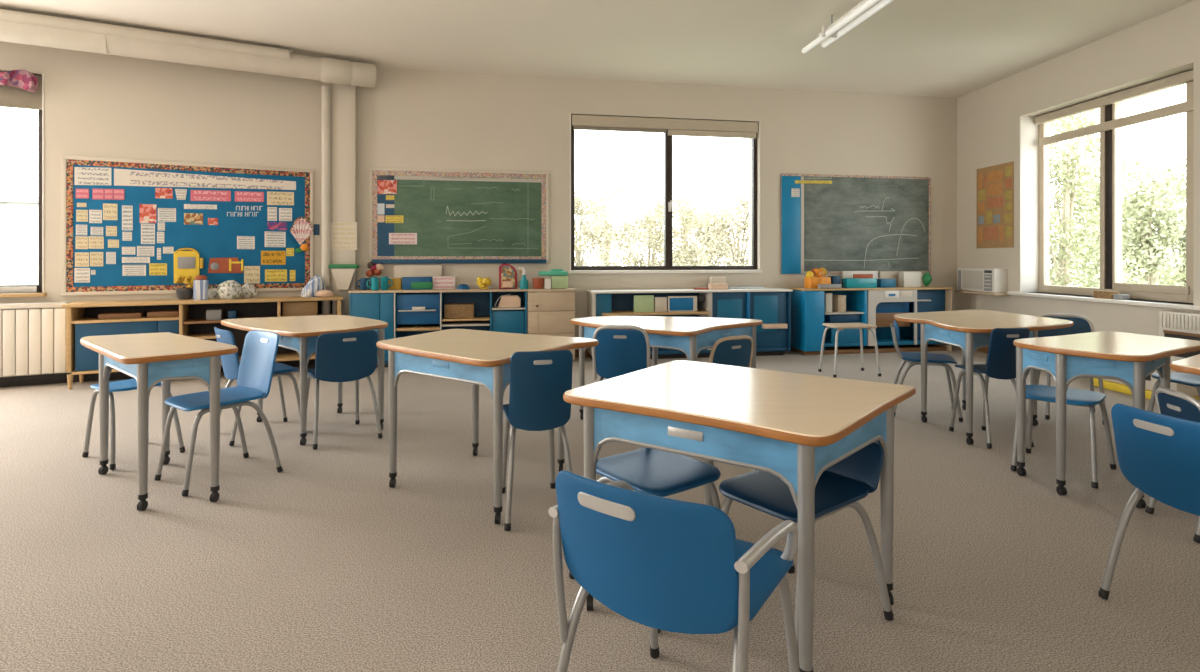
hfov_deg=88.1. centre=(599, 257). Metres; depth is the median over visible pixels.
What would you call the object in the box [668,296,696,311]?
framed card
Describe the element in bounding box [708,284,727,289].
wooden block
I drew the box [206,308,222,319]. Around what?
storage box
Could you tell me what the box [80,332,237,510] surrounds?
school desk
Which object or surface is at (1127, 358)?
school desk
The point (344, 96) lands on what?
column
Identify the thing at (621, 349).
chair
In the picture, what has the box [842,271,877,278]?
box
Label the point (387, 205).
note card
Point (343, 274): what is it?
bin
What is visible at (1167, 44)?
wall
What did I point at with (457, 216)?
chalkboard
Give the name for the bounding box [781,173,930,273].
chalkboard
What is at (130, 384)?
chair
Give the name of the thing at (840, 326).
stool
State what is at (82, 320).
shelf unit
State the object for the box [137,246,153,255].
note card
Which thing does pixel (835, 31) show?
strip light
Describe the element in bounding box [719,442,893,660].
chair
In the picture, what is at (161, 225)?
note card
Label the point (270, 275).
note card
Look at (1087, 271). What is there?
tree
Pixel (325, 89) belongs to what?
pipe
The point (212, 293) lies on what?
bundle
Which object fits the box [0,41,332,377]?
wall
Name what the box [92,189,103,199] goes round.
note card
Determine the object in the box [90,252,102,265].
note card
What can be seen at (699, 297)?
storage box
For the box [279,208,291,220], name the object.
note card
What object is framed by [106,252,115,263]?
note card
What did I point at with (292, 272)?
note card
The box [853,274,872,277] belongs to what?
label
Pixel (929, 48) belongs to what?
ceiling
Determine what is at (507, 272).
case
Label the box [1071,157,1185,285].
tree
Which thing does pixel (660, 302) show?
picture book
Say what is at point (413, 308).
handle
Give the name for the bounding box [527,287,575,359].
drawer unit
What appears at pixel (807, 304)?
base cabinet
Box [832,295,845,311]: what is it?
file holder
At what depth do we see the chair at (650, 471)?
2.21 m
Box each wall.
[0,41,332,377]
[357,68,956,349]
[957,0,1199,335]
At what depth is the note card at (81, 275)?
6.01 m
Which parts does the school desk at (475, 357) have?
leg, pull, panel, leg, leg, panel, leg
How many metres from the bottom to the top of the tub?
0.225 m
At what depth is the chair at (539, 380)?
2.77 m
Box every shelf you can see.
[396,324,439,330]
[442,316,489,320]
[442,321,489,326]
[492,306,524,309]
[602,309,709,315]
[824,310,863,314]
[955,290,1010,295]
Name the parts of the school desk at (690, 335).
leg, panel, leg, leg, panel, pull, leg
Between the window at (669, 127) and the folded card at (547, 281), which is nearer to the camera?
the folded card at (547, 281)
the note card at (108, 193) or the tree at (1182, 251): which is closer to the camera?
the note card at (108, 193)
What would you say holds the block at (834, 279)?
on the base cabinet at (807, 304)
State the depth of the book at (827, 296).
7.75 m
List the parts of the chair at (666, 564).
arm post, leg, armrest, backrest, leg, leg, arm post, seat, armrest, leg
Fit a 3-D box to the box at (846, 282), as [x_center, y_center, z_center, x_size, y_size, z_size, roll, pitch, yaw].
[3.301,0.319,7.894,0.417,0.120,0.120,0,0,-10]
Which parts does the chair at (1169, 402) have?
leg, frame, backrest, leg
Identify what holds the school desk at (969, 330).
on the floor
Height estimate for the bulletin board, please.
1.348 m
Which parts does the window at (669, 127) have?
sill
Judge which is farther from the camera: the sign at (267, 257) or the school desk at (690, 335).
the sign at (267, 257)
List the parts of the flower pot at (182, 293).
flower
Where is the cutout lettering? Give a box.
[227,206,262,215]
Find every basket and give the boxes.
[444,303,473,318]
[804,268,830,287]
[1093,290,1118,298]
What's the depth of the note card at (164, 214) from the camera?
6.31 m
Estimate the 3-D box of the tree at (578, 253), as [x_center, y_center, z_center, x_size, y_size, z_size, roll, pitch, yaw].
[-0.924,-0.637,29.722,3.099,5.679,4.019,0,0,-35]
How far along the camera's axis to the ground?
58.05 m
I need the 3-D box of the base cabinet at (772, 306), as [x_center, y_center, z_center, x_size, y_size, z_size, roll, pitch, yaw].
[1.101,0.792,7.530,2.490,0.815,0.440,0,0,-10]
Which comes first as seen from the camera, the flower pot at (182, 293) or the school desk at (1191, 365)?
the school desk at (1191, 365)
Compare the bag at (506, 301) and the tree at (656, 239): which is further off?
the tree at (656, 239)
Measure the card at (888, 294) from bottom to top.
0.085 m
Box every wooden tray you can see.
[98,311,146,319]
[147,310,178,317]
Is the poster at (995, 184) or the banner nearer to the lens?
the banner
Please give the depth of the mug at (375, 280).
6.75 m
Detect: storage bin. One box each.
[634,295,653,311]
[824,314,861,321]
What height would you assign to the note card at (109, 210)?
0.163 m
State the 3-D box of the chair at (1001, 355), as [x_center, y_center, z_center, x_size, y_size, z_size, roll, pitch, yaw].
[2.573,0.820,4.103,0.314,0.760,0.436,0,0,-6]
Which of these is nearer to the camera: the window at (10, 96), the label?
the window at (10, 96)
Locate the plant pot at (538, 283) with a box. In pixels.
[532,278,544,288]
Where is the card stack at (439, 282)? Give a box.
[433,276,454,288]
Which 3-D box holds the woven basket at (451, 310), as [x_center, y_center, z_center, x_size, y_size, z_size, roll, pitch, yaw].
[-1.599,0.600,7.055,0.328,0.159,0.220,0,0,-10]
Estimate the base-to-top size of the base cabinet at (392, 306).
0.845 m
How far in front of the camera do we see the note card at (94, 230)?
6.06 m
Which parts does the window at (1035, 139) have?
sill, rail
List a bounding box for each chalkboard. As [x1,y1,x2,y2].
[369,167,548,263]
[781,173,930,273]
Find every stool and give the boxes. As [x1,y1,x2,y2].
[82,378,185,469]
[818,323,880,377]
[1011,385,1116,488]
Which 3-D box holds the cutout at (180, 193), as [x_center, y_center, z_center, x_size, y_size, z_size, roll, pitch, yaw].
[-4.301,-0.652,6.364,0.103,0.109,0.003,0,0,-26]
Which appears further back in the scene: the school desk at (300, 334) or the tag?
the tag
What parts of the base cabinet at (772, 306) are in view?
panel, panel, panel, door, door panel, door panel, door, panel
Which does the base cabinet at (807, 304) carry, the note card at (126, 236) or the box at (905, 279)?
the box at (905, 279)
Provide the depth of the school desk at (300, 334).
4.27 m
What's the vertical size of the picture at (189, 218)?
0.119 m
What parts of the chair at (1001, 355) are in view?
leg, seat, leg, leg, backrest, leg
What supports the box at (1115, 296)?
on the window at (1035, 139)
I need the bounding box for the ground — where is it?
[1049,273,1163,287]
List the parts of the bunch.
flower, flower, flower, flower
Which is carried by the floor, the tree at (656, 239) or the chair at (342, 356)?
the chair at (342, 356)
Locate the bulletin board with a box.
[62,155,313,295]
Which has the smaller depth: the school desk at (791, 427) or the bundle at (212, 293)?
the school desk at (791, 427)
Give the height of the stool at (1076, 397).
0.443 m
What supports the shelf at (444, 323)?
attached to the base cabinet at (392, 306)
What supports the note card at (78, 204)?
attached to the bulletin board
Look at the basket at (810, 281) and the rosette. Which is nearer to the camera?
the rosette
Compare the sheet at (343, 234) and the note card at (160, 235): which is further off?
the sheet at (343, 234)
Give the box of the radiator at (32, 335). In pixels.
[0,302,69,376]
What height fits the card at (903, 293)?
0.075 m
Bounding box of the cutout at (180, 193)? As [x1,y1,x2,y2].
[175,189,186,199]
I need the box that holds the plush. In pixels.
[922,272,931,285]
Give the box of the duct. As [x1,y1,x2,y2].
[0,9,375,87]
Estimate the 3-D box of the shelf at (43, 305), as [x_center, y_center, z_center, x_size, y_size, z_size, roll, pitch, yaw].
[-6.050,0.445,5.420,2.200,0.049,0.120,0,0,-26]
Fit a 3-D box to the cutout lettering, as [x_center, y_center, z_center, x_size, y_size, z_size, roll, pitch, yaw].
[-3.788,-0.500,6.617,0.332,0.122,0.003,0,0,-26]
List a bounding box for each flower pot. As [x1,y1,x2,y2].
[175,275,193,299]
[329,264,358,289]
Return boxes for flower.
[300,244,307,250]
[477,277,491,288]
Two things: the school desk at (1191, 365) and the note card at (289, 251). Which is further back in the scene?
the note card at (289, 251)
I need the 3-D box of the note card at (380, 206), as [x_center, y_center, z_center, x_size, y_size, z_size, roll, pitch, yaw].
[-2.510,-0.562,7.106,0.077,0.127,0.003,0,0,-10]
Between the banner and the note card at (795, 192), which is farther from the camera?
the note card at (795, 192)
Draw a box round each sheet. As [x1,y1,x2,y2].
[265,231,285,246]
[331,222,356,249]
[389,233,416,243]
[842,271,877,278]
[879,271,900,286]
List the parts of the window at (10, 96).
rail, sill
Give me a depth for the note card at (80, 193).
6.01 m
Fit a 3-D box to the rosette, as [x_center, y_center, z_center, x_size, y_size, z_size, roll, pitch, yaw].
[-3.289,-0.108,6.831,0.137,0.100,0.033,0,0,-26]
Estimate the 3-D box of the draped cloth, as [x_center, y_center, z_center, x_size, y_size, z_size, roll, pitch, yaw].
[-5.455,-1.655,5.742,0.376,0.211,0.072,0,0,-26]
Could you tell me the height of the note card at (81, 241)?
0.124 m
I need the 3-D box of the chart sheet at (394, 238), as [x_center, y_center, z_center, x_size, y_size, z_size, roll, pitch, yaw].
[-2.271,-0.223,7.149,0.310,0.132,0.003,0,0,-10]
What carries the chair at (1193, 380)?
on the floor
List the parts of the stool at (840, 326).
leg, leg, leg, leg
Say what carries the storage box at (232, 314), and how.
on the shelf unit at (82, 320)
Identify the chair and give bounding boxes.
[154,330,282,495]
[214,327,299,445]
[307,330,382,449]
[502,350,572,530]
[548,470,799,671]
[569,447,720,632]
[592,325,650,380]
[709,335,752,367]
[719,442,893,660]
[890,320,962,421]
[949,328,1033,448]
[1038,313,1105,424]
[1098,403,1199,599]
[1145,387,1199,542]
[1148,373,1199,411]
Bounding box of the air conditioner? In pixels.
[955,268,1010,295]
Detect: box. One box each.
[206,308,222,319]
[228,310,236,318]
[402,277,431,289]
[696,295,704,300]
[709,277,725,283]
[842,278,876,287]
[877,279,895,287]
[898,272,921,286]
[1113,294,1129,299]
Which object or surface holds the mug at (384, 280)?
on the base cabinet at (392, 306)
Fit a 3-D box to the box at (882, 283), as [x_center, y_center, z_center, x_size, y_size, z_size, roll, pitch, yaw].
[3.692,0.324,8.015,0.213,0.110,0.120,0,0,-10]
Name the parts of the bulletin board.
note strip, note strip, note strip, note strip, header strip, pink strip, pink strip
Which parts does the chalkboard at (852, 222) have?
blue panel, lettered strip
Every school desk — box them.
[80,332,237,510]
[221,315,387,444]
[376,329,598,523]
[563,360,915,671]
[570,316,762,419]
[894,310,1073,444]
[1013,331,1199,507]
[1169,354,1199,374]
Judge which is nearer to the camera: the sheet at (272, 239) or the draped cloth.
the draped cloth
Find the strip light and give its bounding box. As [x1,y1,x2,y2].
[802,0,893,52]
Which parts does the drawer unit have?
drawer, drawer, drawer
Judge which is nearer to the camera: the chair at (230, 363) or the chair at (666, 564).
the chair at (666, 564)
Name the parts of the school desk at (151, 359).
leg, panel, leg, leg, panel, pull, leg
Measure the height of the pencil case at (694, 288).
0.024 m
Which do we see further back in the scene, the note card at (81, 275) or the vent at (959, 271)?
the vent at (959, 271)
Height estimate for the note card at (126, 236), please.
0.088 m
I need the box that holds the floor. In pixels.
[0,346,1199,671]
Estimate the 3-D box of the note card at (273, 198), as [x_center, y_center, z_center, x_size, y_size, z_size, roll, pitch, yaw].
[-3.485,-0.649,6.766,0.262,0.152,0.003,0,0,-26]
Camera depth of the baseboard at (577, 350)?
7.53 m
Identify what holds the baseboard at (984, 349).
attached to the wall at (1167, 44)
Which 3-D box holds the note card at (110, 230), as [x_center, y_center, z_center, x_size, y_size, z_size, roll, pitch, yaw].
[-4.815,-0.265,6.111,0.087,0.098,0.003,0,0,-26]
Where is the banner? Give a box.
[114,169,295,189]
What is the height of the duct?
0.295 m
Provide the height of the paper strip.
0.270 m
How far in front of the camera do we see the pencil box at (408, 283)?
6.93 m
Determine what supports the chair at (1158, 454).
on the floor
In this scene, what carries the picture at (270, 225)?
attached to the bulletin board
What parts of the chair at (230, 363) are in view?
leg, backrest, leg, leg, seat, leg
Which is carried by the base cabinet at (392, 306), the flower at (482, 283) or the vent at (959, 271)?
the flower at (482, 283)
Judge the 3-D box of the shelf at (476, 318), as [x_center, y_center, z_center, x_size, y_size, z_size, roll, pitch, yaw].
[-1.523,0.690,7.080,0.524,0.020,0.354,0,0,-10]
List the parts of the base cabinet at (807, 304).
panel, apron panel, panel, panel, panel, door, panel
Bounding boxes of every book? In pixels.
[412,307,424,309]
[655,297,666,311]
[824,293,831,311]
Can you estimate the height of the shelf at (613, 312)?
0.025 m
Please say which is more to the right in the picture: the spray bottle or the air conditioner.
the air conditioner
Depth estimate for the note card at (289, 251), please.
6.80 m
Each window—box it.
[0,72,46,297]
[569,113,762,273]
[1007,70,1199,310]
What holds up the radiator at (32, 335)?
attached to the wall at (96, 104)
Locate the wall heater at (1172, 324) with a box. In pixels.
[1159,310,1199,362]
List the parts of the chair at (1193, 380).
leg, seat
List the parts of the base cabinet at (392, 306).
door, door, drawer, panel, drawer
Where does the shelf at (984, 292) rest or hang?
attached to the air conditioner
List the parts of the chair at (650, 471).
leg, seat, leg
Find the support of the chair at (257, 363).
on the floor
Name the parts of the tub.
lid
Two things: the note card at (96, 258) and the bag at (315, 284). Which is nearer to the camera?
the note card at (96, 258)
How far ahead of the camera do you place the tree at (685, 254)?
23.62 m
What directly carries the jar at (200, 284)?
on the shelf unit at (82, 320)
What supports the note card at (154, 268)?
attached to the bulletin board
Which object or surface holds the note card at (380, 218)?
attached to the chalkboard at (457, 216)
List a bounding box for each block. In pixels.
[389,278,401,289]
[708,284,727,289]
[828,276,840,283]
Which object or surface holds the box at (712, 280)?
on the base cabinet at (772, 306)
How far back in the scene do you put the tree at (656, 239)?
30.49 m
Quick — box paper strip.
[394,265,441,288]
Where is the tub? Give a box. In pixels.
[538,269,567,288]
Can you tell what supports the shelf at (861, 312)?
attached to the base cabinet at (807, 304)
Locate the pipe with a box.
[322,86,329,313]
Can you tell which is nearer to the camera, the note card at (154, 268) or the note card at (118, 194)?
the note card at (118, 194)
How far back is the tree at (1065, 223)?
11.89 m
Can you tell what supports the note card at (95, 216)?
attached to the bulletin board
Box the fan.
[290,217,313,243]
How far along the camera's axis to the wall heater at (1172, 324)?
5.25 m
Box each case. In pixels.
[499,264,516,288]
[694,288,708,289]
[818,284,841,288]
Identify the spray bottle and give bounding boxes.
[519,267,527,288]
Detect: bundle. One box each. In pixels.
[208,288,218,298]
[217,280,241,298]
[241,282,256,297]
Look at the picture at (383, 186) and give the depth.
7.12 m
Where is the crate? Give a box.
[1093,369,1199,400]
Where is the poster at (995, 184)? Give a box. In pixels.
[977,161,1013,247]
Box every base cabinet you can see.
[348,288,526,367]
[587,288,792,359]
[789,286,953,354]
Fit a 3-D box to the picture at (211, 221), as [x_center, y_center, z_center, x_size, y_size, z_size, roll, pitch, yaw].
[-4.050,-0.381,6.488,0.089,0.073,0.003,0,0,-26]
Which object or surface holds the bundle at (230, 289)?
on the shelf unit at (82, 320)
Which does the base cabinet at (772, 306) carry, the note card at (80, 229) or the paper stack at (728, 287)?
the paper stack at (728, 287)
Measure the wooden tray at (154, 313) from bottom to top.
0.054 m
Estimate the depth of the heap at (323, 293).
6.61 m
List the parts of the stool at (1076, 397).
leg, leg, seat, leg, leg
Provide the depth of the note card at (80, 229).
6.01 m
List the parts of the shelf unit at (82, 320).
leg, panel, leg, door, shelf, door, shelf, shelf, panel, shelf, panel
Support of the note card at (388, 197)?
attached to the chalkboard at (457, 216)
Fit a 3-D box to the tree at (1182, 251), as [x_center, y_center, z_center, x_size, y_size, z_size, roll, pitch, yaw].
[17.061,-0.100,18.096,3.054,4.606,2.319,0,0,17]
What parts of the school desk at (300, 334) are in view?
leg, panel, leg, leg, panel, leg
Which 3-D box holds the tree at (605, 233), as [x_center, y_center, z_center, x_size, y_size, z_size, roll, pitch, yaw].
[0.210,-0.663,24.083,2.698,5.732,3.693,0,0,-20]
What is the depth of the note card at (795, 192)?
8.00 m
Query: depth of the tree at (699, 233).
35.46 m
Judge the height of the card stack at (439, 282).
0.145 m
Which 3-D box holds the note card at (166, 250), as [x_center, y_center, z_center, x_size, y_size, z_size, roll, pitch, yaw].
[-4.399,-0.080,6.316,0.089,0.069,0.003,0,0,-26]
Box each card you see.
[74,268,89,282]
[75,167,110,184]
[75,252,88,266]
[76,189,88,197]
[76,210,87,221]
[76,224,86,234]
[76,236,87,248]
[77,203,85,206]
[89,210,101,222]
[89,236,103,248]
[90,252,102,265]
[91,227,102,234]
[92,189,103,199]
[103,203,116,219]
[104,189,112,199]
[106,226,116,235]
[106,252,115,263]
[108,240,118,247]
[113,189,123,199]
[122,232,131,240]
[122,247,134,254]
[122,265,145,275]
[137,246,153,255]
[149,263,166,274]
[157,232,163,242]
[158,208,175,221]
[158,222,164,230]
[163,247,172,253]
[237,236,254,248]
[244,266,259,282]
[265,270,286,281]
[267,191,293,204]
[267,207,276,220]
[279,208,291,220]
[286,248,293,255]
[290,270,294,280]
[377,203,383,214]
[377,215,383,221]
[385,215,402,222]
[386,195,393,199]
[386,204,393,207]
[545,279,550,288]
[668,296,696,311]
[791,188,799,196]
[885,291,898,297]
[901,291,911,296]
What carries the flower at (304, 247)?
on the rosette
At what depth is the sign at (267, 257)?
6.73 m
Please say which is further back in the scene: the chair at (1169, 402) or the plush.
the plush
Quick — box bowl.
[457,284,469,289]
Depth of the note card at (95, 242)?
6.06 m
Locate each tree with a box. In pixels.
[574,169,649,265]
[574,187,604,265]
[616,203,681,265]
[649,191,713,265]
[675,206,740,265]
[704,186,748,265]
[1049,110,1133,287]
[1049,149,1185,287]
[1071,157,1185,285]
[1124,178,1185,285]
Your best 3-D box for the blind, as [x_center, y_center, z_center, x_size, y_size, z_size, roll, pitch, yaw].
[-6.212,-1.580,5.508,1.978,0.320,0.060,0,0,-26]
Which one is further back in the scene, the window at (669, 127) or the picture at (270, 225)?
the window at (669, 127)
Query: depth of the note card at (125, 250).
6.17 m
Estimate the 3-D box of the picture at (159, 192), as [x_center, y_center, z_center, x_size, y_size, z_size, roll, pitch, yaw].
[-4.431,-0.658,6.301,0.146,0.110,0.003,0,0,-26]
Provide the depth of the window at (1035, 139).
6.36 m
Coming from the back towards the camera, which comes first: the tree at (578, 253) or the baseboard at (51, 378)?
the tree at (578, 253)
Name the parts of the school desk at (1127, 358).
leg, panel, pull, leg, panel, pull, leg, panel, leg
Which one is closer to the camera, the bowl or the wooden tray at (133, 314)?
the wooden tray at (133, 314)
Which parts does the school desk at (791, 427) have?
leg, name plate, panel, leg, leg, panel, pull, leg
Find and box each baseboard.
[0,359,314,386]
[575,345,952,356]
[976,347,987,352]
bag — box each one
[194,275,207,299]
[494,294,520,307]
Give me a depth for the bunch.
6.99 m
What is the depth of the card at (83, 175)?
6.04 m
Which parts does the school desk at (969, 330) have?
leg, pull, panel, leg, leg, panel, leg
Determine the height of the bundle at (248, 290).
0.169 m
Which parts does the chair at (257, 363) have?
leg, leg, seat, leg, leg, backrest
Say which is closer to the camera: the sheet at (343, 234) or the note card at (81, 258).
the note card at (81, 258)
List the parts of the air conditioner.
control panel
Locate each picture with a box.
[140,204,155,222]
[155,188,172,197]
[184,213,202,224]
[208,218,217,224]
[267,222,286,229]
[377,180,396,193]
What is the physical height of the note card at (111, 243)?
0.081 m
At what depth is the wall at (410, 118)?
7.62 m
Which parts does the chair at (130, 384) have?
leg, leg, seat, leg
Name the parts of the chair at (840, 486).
leg, seat, leg, backrest, leg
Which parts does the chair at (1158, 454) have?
leg, backrest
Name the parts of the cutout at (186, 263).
handle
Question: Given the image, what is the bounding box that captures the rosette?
[295,244,307,252]
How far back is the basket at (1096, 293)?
6.09 m
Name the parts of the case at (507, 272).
panel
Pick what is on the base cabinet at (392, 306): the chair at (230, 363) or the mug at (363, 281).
the mug at (363, 281)
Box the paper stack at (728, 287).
[728,287,763,288]
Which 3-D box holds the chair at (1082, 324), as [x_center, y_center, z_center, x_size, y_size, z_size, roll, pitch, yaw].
[3.574,0.821,4.729,0.414,0.758,0.485,0,0,27]
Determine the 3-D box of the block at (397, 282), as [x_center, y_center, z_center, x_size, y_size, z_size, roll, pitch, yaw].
[-2.316,0.291,7.032,0.130,0.125,0.120,0,0,-10]
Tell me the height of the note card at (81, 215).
0.116 m
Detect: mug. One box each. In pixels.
[356,278,369,289]
[367,277,378,290]
[381,277,392,289]
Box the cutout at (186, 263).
[174,248,203,282]
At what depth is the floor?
2.58 m
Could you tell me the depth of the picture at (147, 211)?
6.24 m
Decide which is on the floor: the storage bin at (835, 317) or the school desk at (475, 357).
the school desk at (475, 357)
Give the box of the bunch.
[366,261,383,286]
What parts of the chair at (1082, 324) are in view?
leg, backrest, frame, leg, leg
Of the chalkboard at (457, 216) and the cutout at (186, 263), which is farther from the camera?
the chalkboard at (457, 216)
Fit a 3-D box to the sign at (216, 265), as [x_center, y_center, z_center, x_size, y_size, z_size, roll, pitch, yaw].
[-3.942,0.078,6.532,0.322,0.164,0.019,0,0,-26]
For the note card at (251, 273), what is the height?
0.187 m
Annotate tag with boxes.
[314,224,319,234]
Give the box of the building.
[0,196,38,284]
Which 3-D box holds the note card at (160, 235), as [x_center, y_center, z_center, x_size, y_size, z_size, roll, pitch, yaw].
[-4.456,-0.209,6.288,0.062,0.115,0.003,0,0,-26]
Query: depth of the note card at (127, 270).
6.19 m
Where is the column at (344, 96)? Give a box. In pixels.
[333,83,356,315]
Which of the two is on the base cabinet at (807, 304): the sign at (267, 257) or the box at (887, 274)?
the box at (887, 274)
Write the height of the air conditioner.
0.320 m
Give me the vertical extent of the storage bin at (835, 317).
0.100 m
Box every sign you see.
[208,258,242,272]
[261,251,285,264]
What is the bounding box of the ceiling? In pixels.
[0,0,1193,97]
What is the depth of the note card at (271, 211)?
6.73 m
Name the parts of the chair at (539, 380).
seat, leg, leg, backrest, leg, leg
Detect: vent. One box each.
[958,270,960,288]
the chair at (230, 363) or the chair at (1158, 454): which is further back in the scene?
the chair at (230, 363)
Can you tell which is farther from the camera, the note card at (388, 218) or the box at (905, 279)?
the box at (905, 279)
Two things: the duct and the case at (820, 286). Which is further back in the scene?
the case at (820, 286)
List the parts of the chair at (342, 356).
leg, seat, leg, backrest, leg, leg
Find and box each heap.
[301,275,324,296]
[316,290,333,296]
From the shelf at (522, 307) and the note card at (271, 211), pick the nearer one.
the note card at (271, 211)
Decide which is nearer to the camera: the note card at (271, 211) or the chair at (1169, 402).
the chair at (1169, 402)
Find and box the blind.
[0,72,41,109]
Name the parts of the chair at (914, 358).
post, backrest, leg, post, leg, seat, leg, leg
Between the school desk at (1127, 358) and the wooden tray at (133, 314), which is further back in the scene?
the wooden tray at (133, 314)
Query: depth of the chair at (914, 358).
4.71 m
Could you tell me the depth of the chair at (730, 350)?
4.20 m
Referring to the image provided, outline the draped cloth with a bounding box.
[0,70,37,91]
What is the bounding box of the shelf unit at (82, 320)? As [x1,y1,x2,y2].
[62,296,342,389]
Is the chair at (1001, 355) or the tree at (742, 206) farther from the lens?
the tree at (742, 206)
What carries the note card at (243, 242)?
attached to the bulletin board

